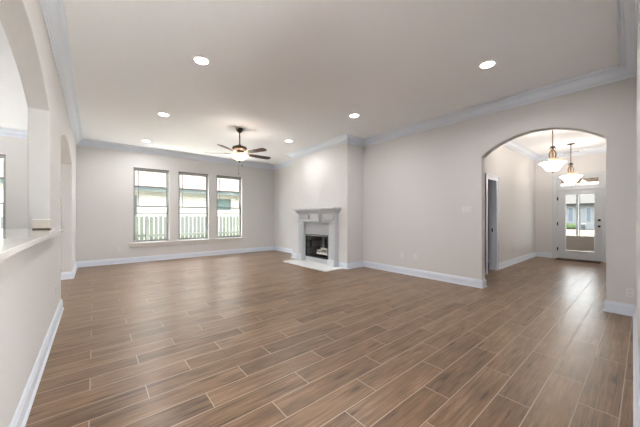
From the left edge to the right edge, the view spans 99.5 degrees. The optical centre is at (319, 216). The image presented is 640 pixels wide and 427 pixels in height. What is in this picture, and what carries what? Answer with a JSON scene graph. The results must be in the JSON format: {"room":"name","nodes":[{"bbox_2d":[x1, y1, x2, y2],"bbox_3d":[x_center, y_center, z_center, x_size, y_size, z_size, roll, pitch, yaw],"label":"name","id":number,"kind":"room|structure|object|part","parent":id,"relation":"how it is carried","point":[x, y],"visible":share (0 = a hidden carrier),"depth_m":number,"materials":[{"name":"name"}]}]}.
{"room":"living room","nodes":[
{"label":"living room","id":0,"kind":"room"},
{"bbox_2d":[0,0,75,426],"bbox_3d":[-2.320,-0.345,2.098,0.162,3.290,12.394,0,0,-40],"label":"wall","id":1,"kind":"structure","parent":0,"point":[29,277],"depth_m":2.46,"materials":[{"name":"paint"}]},
{"bbox_2d":[0,127,27,138],"bbox_3d":[-4.103,-1.909,0.613,4.480,0.161,12.394,0,0,-40],"label":"trim","id":2,"kind":"structure","parent":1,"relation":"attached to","point":[9,132],"depth_m":6.18,"materials":[{"name":"paint"}]},
{"bbox_2d":[0,228,65,260],"bbox_3d":[-2.357,0.140,1.736,0.900,0.030,2.875,0,0,-40],"label":"countertop","id":3,"kind":"structure","parent":1,"relation":"attached to","point":[12,241],"depth_m":1.63,"materials":[{"name":"white stone"}]},
{"bbox_2d":[32,219,51,229],"bbox_3d":[-2.721,0.073,2.653,0.124,0.103,0.110,0,0,-40],"label":"box","id":4,"kind":"object","parent":3,"relation":"on","point":[38,224],"visible":1,"depth_m":2.62,"materials":[{"name":"beige cardboard"}]},
{"bbox_2d":[9,299,63,426],"bbox_3d":[-1.019,1.224,0.560,0.192,0.150,8.365,0,0,-40],"label":"baseboard","id":5,"kind":"structure","parent":1,"relation":"attached to","point":[22,412],"depth_m":2.04,"materials":[{"name":"paint"}]},
{"bbox_2d":[0,136,273,261],"bbox_3d":[-5.843,-0.345,7.333,10.730,3.290,0.160,0,0,-40],"label":"wall","id":6,"kind":"structure","parent":0,"point":[104,177],"depth_m":7.53,"materials":[{"name":"paint"}]},
{"bbox_2d":[0,154,5,228],"bbox_3d":[-7.533,-0.335,5.917,0.920,2.150,0.141,0,0,-40],"label":"window","id":7,"kind":"structure","parent":6,"relation":"in","point":[3,156],"depth_m":6.20,"materials":[{"name":"plastic"}]},
{"bbox_3d":[-7.566,-0.825,5.956,0.850,1.070,0.028,0,0,-40],"label":"sash","id":8,"kind":"part","parent":7,"relation":"part of","materials":[{"name":"glass"}]},
{"bbox_3d":[-7.545,0.195,5.932,0.850,1.030,0.028,0,0,-40],"label":"sash","id":9,"kind":"part","parent":7,"relation":"part of","materials":[{"name":"metal"}]},
{"bbox_2d":[133,167,168,241],"bbox_3d":[-4.997,-0.335,8.031,0.911,2.150,0.141,0,0,-40],"label":"window","id":10,"kind":"structure","parent":6,"relation":"in","point":[134,168],"depth_m":8.05,"materials":[{"name":"plastic"}]},
{"bbox_3d":[-5.029,-0.825,8.070,0.841,1.070,0.028,0,0,-40],"label":"sash","id":11,"kind":"part","parent":10,"relation":"part of","materials":[{"name":"glass"}]},
{"bbox_3d":[-5.009,0.195,8.045,0.841,1.030,0.028,0,0,-40],"label":"sash","id":12,"kind":"part","parent":10,"relation":"part of","materials":[{"name":"metal"}]},
{"bbox_3d":[-4.966,-1.395,7.994,0.891,0.030,0.046,0,0,-40],"label":"head rail","id":13,"kind":"part","parent":10,"relation":"part of","materials":[{"name":"metal"}]},
{"bbox_2d":[61,246,295,279],"bbox_3d":[-4.962,1.224,6.275,10.410,0.150,2.594,0,0,-40],"label":"baseboard","id":14,"kind":"structure","parent":6,"relation":"attached to","point":[64,275],"depth_m":8.12,"materials":[{"name":"paint"}]},
{"bbox_2d":[129,237,245,247],"bbox_3d":[-4.045,0.807,8.742,3.495,0.145,0.127,0,0,-40],"label":"trim","id":15,"kind":"structure","parent":6,"relation":"attached to","point":[232,239],"depth_m":8.50,"materials":[{"name":"paint"}]},
{"bbox_2d":[178,172,207,239],"bbox_3d":[-4.099,-0.335,8.779,0.919,2.150,0.141,0,0,-40],"label":"window","id":16,"kind":"structure","parent":6,"relation":"in","point":[179,173],"depth_m":8.71,"materials":[{"name":"plastic"}]},
{"bbox_3d":[-4.131,-0.825,8.818,0.849,1.070,0.028,0,0,-40],"label":"sash","id":17,"kind":"part","parent":16,"relation":"part of","materials":[{"name":"glass"}]},
{"bbox_3d":[-4.111,0.195,8.793,0.849,1.030,0.028,0,0,-40],"label":"sash","id":18,"kind":"part","parent":16,"relation":"part of","materials":[{"name":"metal"}]},
{"bbox_3d":[-4.068,-1.395,8.743,0.899,0.030,0.046,0,0,-40],"label":"head rail","id":19,"kind":"part","parent":16,"relation":"part of","materials":[{"name":"metal"}]},
{"bbox_2d":[217,175,240,237],"bbox_3d":[-3.203,-0.335,9.526,0.906,2.150,0.141,0,0,-40],"label":"window","id":20,"kind":"structure","parent":6,"relation":"in","point":[218,176],"depth_m":9.68,"materials":[{"name":"plastic"}]},
{"bbox_3d":[-3.235,-0.825,9.565,0.836,1.070,0.028,0,0,-40],"label":"sash","id":21,"kind":"part","parent":20,"relation":"part of","materials":[{"name":"glass"}]},
{"bbox_3d":[-3.215,0.195,9.540,0.836,1.030,0.028,0,0,-40],"label":"sash","id":22,"kind":"part","parent":20,"relation":"part of","materials":[{"name":"metal"}]},
{"bbox_2d":[0,0,619,164],"bbox_3d":[0.327,-2.060,4.372,16.900,0.140,13.300,0,0,-40],"label":"ceiling","id":23,"kind":"structure","parent":0,"point":[278,71],"depth_m":3.57,"materials":[{"name":"paint"}]},
{"bbox_2d":[157,112,169,116],"bbox_3d":[-3.042,-1.985,5.275,0.210,0.010,0.210,0,0,-40],"label":"recessed light","id":24,"kind":"object","parent":23,"relation":"in","point":[159,113],"visible":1,"depth_m":5.26,"materials":[{"name":"white plastic"}]},
{"bbox_2d":[192,56,209,65],"bbox_3d":[-1.510,-1.985,3.453,0.210,0.010,0.210,0,0,-40],"label":"recessed light","id":25,"kind":"object","parent":23,"relation":"in","point":[200,60],"visible":1,"depth_m":3.44,"materials":[{"name":"white plastic"}]},
{"bbox_2d":[217,128,270,173],"bbox_3d":[-1.775,-1.475,6.179,1.448,1.030,1.507,0,0,-40],"label":"ceiling fan","id":26,"kind":"object","parent":23,"relation":"hanging from","point":[239,154],"visible":1,"depth_m":6.04,"materials":[{"name":"brown metal"}]},
{"bbox_3d":[-1.820,-1.331,6.137,0.384,0.129,0.384,0,0,-40],"label":"lamp shade","id":27,"kind":"part","parent":26,"relation":"part of","materials":[{"name":"white glass"}]},
{"bbox_3d":[-1.384,-1.428,5.873,0.550,0.039,0.146,0,0,31],"label":"blade","id":28,"kind":"part","parent":26,"relation":"part of","materials":[{"name":"brown wood"}]},
{"bbox_3d":[-1.436,-1.428,6.472,0.551,0.039,0.148,0,0,-40],"label":"blade","id":29,"kind":"part","parent":26,"relation":"part of","materials":[{"name":"brown wood"}]},
{"bbox_2d":[349,113,359,117],"bbox_3d":[0.677,-1.985,5.328,0.210,0.010,0.210,0,0,-40],"label":"recessed light","id":30,"kind":"object","parent":23,"relation":"in","point":[354,115],"visible":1,"depth_m":5.31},
{"bbox_2d":[478,60,496,68],"bbox_3d":[2.190,-1.985,3.543,0.210,0.010,0.210,0,0,-40],"label":"recessed light","id":31,"kind":"object","parent":23,"relation":"in","point":[490,63],"visible":1,"depth_m":3.53,"materials":[{"name":"white plastic"}]},
{"bbox_2d":[539,130,566,172],"bbox_3d":[5.099,-1.469,5.940,0.464,1.042,0.464,0,0,-40],"label":"pendant lamp","id":32,"kind":"object","parent":23,"relation":"hanging from","point":[552,165],"visible":0.94,"depth_m":5.89,"materials":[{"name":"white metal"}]},
{"bbox_3d":[5.099,-1.090,5.940,0.464,0.184,0.464,0,0,-40],"label":"lamp shade","id":33,"kind":"part","parent":32,"relation":"part of","materials":[{"name":"white glass"}]},
{"bbox_2d":[560,143,582,184],"bbox_3d":[6.851,-1.429,7.400,0.464,1.122,0.464,0,0,-40],"label":"pendant lamp","id":34,"kind":"object","parent":23,"relation":"hanging from","point":[572,178],"visible":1,"depth_m":7.35,"materials":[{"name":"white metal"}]},
{"bbox_3d":[6.851,-1.010,7.400,0.464,0.184,0.464,0,0,-40],"label":"lamp shade","id":35,"kind":"part","parent":34,"relation":"part of","materials":[{"name":"white glass"}]},
{"bbox_2d":[292,143,362,262],"bbox_3d":[0.131,-0.345,7.828,0.598,3.290,2.419,0,0,-40],"label":"wall","id":36,"kind":"structure","parent":0,"point":[338,169],"depth_m":7.06,"materials":[{"name":"paint"}]},
{"bbox_2d":[39,0,637,169],"bbox_3d":[-0.042,-1.909,3.996,5.768,0.161,12.394,0,0,-40],"label":"trim","id":37,"kind":"structure","parent":36,"relation":"attached to","point":[53,11],"depth_m":4.17,"materials":[{"name":"paint"}]},
{"bbox_2d":[25,250,632,426],"bbox_3d":[0.372,1.360,4.319,16.500,0.120,12.760,0,0,-40],"label":"floor","id":38,"kind":"structure","parent":0,"point":[248,339],"depth_m":2.63,"materials":[{"name":"brown wood"}]},
{"bbox_2d":[283,207,343,271],"bbox_3d":[-0.090,0.532,7.458,1.070,1.534,1.975,0,0,-40],"label":"fireplace","id":39,"kind":"object","parent":38,"relation":"on","point":[313,234],"visible":1,"depth_m":7.45,"materials":[{"name":"white stone"}]},
{"bbox_2d":[292,207,340,209],"bbox_3d":[-0.148,-0.217,7.491,0.259,0.035,1.850,0,0,-40],"label":"mantel shelf","id":40,"kind":"object","parent":39,"relation":"attached to","point":[327,208],"depth_m":7.08,"materials":[{"name":"paint"}]},
{"bbox_3d":[-0.097,0.825,7.598,0.022,0.626,0.986,0,0,-40],"label":"firebox frame","id":41,"kind":"part","parent":39,"relation":"part of","materials":[{"name":"black metal"}]},
{"bbox_3d":[-0.147,-0.135,7.492,0.255,0.130,1.820,0,0,-40],"label":"crown moulding","id":42,"kind":"part","parent":39,"relation":"part of","materials":[{"name":"paint"}]},
{"bbox_3d":[-0.118,0.125,7.516,0.179,0.060,1.668,0,0,-40],"label":"band moulding","id":43,"kind":"part","parent":39,"relation":"part of","materials":[{"name":"paint"}]},
{"bbox_2d":[315,247,326,256],"bbox_3d":[0.128,1.000,7.623,0.255,0.273,0.590,0,0,-40],"label":"log","id":44,"kind":"object","parent":39,"relation":"in","point":[320,252],"visible":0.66,"depth_m":7.65,"materials":[{"name":"beige wood"}]},
{"bbox_3d":[0.101,0.854,7.916,0.010,0.563,0.100,0,0,-40],"label":"flue panel","id":45,"kind":"part","parent":39,"relation":"part of","materials":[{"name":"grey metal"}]},
{"bbox_2d":[554,258,600,263],"bbox_3d":[7.555,1.294,7.961,0.400,0.011,0.960,0,0,-40],"label":"door mat","id":46,"kind":"object","parent":38,"relation":"on","point":[596,262],"visible":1,"depth_m":7.97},
{"bbox_2d":[274,76,635,304],"bbox_3d":[1.282,-0.345,7.038,0.160,3.290,9.414,0,0,-40],"label":"wall","id":47,"kind":"structure","parent":0,"point":[417,186],"depth_m":5.17,"materials":[{"name":"paint"}]},
{"bbox_2d":[338,261,487,288],"bbox_3d":[2.137,1.224,6.419,3.251,0.150,1.428,0,0,38],"label":"baseboard","id":48,"kind":"structure","parent":47,"relation":"attached to","point":[477,283],"depth_m":5.83,"materials":[{"name":"paint"}]},
{"bbox_2d":[462,206,470,212],"bbox_3d":[2.765,-0.136,5.122,0.012,0.116,0.170,0,0,-40],"label":"light switch","id":49,"kind":"object","parent":47,"relation":"attached to","point":[466,209],"visible":1,"depth_m":5.12,"materials":[{"name":"plastic"}]},
{"bbox_2d":[626,288,633,296],"bbox_3d":[4.071,0.995,3.558,0.008,0.116,0.072,0,0,-40],"label":"outlet","id":50,"kind":"object","parent":47,"relation":"attached to","point":[629,291],"visible":1,"depth_m":3.55,"materials":[{"name":"plastic"}]},
{"bbox_2d":[488,181,488,256],"bbox_3d":[4.471,-0.345,8.319,0.120,3.290,2.141,0,0,-40],"label":"wall","id":51,"kind":"structure","parent":0,"point":[488,181],"depth_m":7.78,"materials":[{"name":"paint"}]},
{"bbox_2d":[485,145,534,262],"bbox_3d":[4.892,-0.345,7.185,5.575,3.290,0.140,0,0,-40],"label":"wall","id":52,"kind":"structure","parent":0,"point":[515,171],"depth_m":7.45,"materials":[{"name":"paint"}]},
{"bbox_2d":[485,173,498,273],"bbox_3d":[4.005,0.160,6.426,0.810,2.280,0.172,0,0,-40],"label":"door","id":53,"kind":"structure","parent":52,"relation":"in","point":[493,180],"depth_m":6.59,"materials":[{"name":"paint"}]},
{"bbox_2d":[499,252,551,269],"bbox_3d":[5.872,1.224,7.622,3.510,0.150,0.444,0,0,-40],"label":"baseboard","id":54,"kind":"structure","parent":52,"relation":"attached to","point":[513,261],"depth_m":7.94,"materials":[{"name":"paint"}]},
{"bbox_2d":[503,140,605,160],"bbox_3d":[5.615,-1.909,6.317,5.575,0.161,2.119,0,0,-40],"label":"trim","id":55,"kind":"structure","parent":52,"relation":"attached to","point":[514,145],"depth_m":7.98,"materials":[{"name":"paint"}]},
{"bbox_2d":[535,152,605,252],"bbox_3d":[7.158,-0.345,8.945,0.160,3.290,4.820,0,0,-40],"label":"wall","id":56,"kind":"structure","parent":0,"point":[596,162],"depth_m":8.67,"materials":[{"name":"paint"}]},
{"bbox_2d":[552,171,605,262],"bbox_3d":[7.781,0.000,8.136,0.198,2.600,1.220,0,0,-40],"label":"door","id":57,"kind":"structure","parent":56,"relation":"in","point":[563,246],"depth_m":8.12,"materials":[{"name":"paint"}]},
{"bbox_3d":[7.788,-1.052,8.142,0.040,0.295,1.000,0,0,-40],"label":"transom frame","id":58,"kind":"part","parent":57,"relation":"part of","materials":[{"name":"glass"}]},
{"bbox_3d":[7.768,0.177,8.106,0.016,1.773,0.688,0,0,-40],"label":"lite frame","id":59,"kind":"part","parent":57,"relation":"part of","materials":[{"name":"paint"}]},
{"bbox_2d":[561,177,598,183],"bbox_3d":[8.743,-1.380,9.237,2.640,0.240,5.400,0,0,-40],"label":"porch roof","id":60,"kind":"structure","parent":56,"relation":"attached to","point":[595,179],"depth_m":9.43,"materials":[{"name":"white"}]},
{"bbox_2d":[566,236,593,251],"bbox_3d":[7.782,0.802,8.117,0.010,0.445,0.612,0,0,-40],"label":"porch floor","id":61,"kind":"structure","parent":0,"point":[576,243],"depth_m":8.12,"materials":[{"name":"beige concrete"}]},
{"bbox_2d":[636,0,639,376],"bbox_3d":[2.570,-0.345,2.078,4.213,3.290,0.193,0,0,-40],"label":"wall","id":62,"kind":"structure","parent":0,"point":[638,36],"depth_m":2.27,"materials":[{"name":"paint"}]},
{"bbox_2d":[603,300,639,426],"bbox_3d":[4.536,1.224,4.199,9.958,0.150,0.466,0,0,-41],"label":"baseboard","id":63,"kind":"structure","parent":62,"relation":"attached to","point":[609,306],"depth_m":2.52,"materials":[{"name":"paint"}]},
{"label":"outside","id":64,"kind":"structure","parent":0,"visible":0},
{"bbox_2d":[566,229,593,251],"bbox_3d":[44.751,1.572,25.571,78.500,0.014,42.000,0,0,-40],"label":"driveway","id":65,"kind":"structure","parent":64,"point":[569,232],"depth_m":26.82,"materials":[{"name":"concrete"}]},
{"bbox_2d":[566,223,575,228],"bbox_3d":[31.332,1.172,35.215,0.743,0.779,3.039,0,0,-40],"label":"hedge","id":66,"kind":"object","parent":65,"relation":"on","point":[568,225],"visible":0.3,"depth_m":34.33,"materials":[{"name":"green plant"}]},
{"bbox_2d":[581,224,585,229],"bbox_3d":[30.847,1.187,31.714,0.400,0.750,0.380,0,0,-40],"label":"waste bin","id":67,"kind":"object","parent":65,"relation":"on","point":[583,226],"visible":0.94,"depth_m":31.57,"materials":[{"name":"grey plastic"}]},
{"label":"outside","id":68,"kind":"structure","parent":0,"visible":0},
{"bbox_3d":[30.731,1.740,25.604,200.000,0.320,120.000,0,0,-40],"label":"ground","id":69,"kind":"structure","parent":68,"visible":0},
{"bbox_2d":[0,158,238,239],"bbox_3d":[-7.982,-1.520,14.267,25.200,6.199,5.460,0,0,-40],"label":"brick house","id":70,"kind":"structure","parent":69,"relation":"on","point":[193,197],"depth_m":12.62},
{"bbox_3d":[-4.957,-0.615,13.917,0.660,0.490,0.010,0,0,-40],"label":"pane","id":71,"kind":"part","parent":70,"relation":"part of","materials":[{"name":"glass"}]},
{"bbox_2d":[1,216,238,239],"bbox_3d":[-5.243,0.777,10.527,17.420,1.603,0.148,0,0,-40],"label":"wooden fence","id":72,"kind":"object","parent":69,"relation":"on","point":[235,231],"visible":0.16,"depth_m":10.59,"materials":[{"name":"white wood"}]},
{"bbox_3d":[-6.179,0.830,9.705,0.090,1.499,0.084,0,0,-40],"label":"post","id":73,"kind":"part","parent":72,"relation":"part of","materials":[{"name":"white wood"}]},
{"bbox_3d":[-5.272,0.677,10.546,17.400,0.085,0.043,0,0,-40],"label":"rail","id":74,"kind":"part","parent":72,"relation":"part of","materials":[{"name":"white wood"}]},
{"bbox_2d":[566,194,593,228],"bbox_3d":[35.329,-1.421,35.943,6.700,5.999,28.000,0,0,-40],"label":"house","id":75,"kind":"structure","parent":69,"relation":"on","point":[586,200],"depth_m":34.45,"materials":[{"name":"white"}]},
{"bbox_3d":[32.579,-0.245,35.213,0.020,1.790,0.400,0,0,-40],"label":"pane","id":76,"kind":"part","parent":75,"relation":"part of","materials":[{"name":"blue glass"}]},
{"bbox_3d":[33.641,-0.245,33.938,0.020,1.790,0.360,0,0,-40],"label":"pane","id":77,"kind":"part","parent":75,"relation":"part of","materials":[{"name":"blue glass"}]},
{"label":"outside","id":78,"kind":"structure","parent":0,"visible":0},
{"bbox_3d":[8.762,1.498,9.253,2.690,0.145,5.400,0,0,-40],"label":"porch slab","id":79,"kind":"object","parent":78,"visible":0},
{"bbox_2d":[575,183,579,235],"bbox_3d":[9.570,0.082,10.073,0.140,2.681,0.140,0,0,-40],"label":"porch post","id":80,"kind":"object","parent":79,"relation":"on","point":[577,195],"visible":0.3,"depth_m":10.04,"materials":[{"name":"white wood"}]}
]}

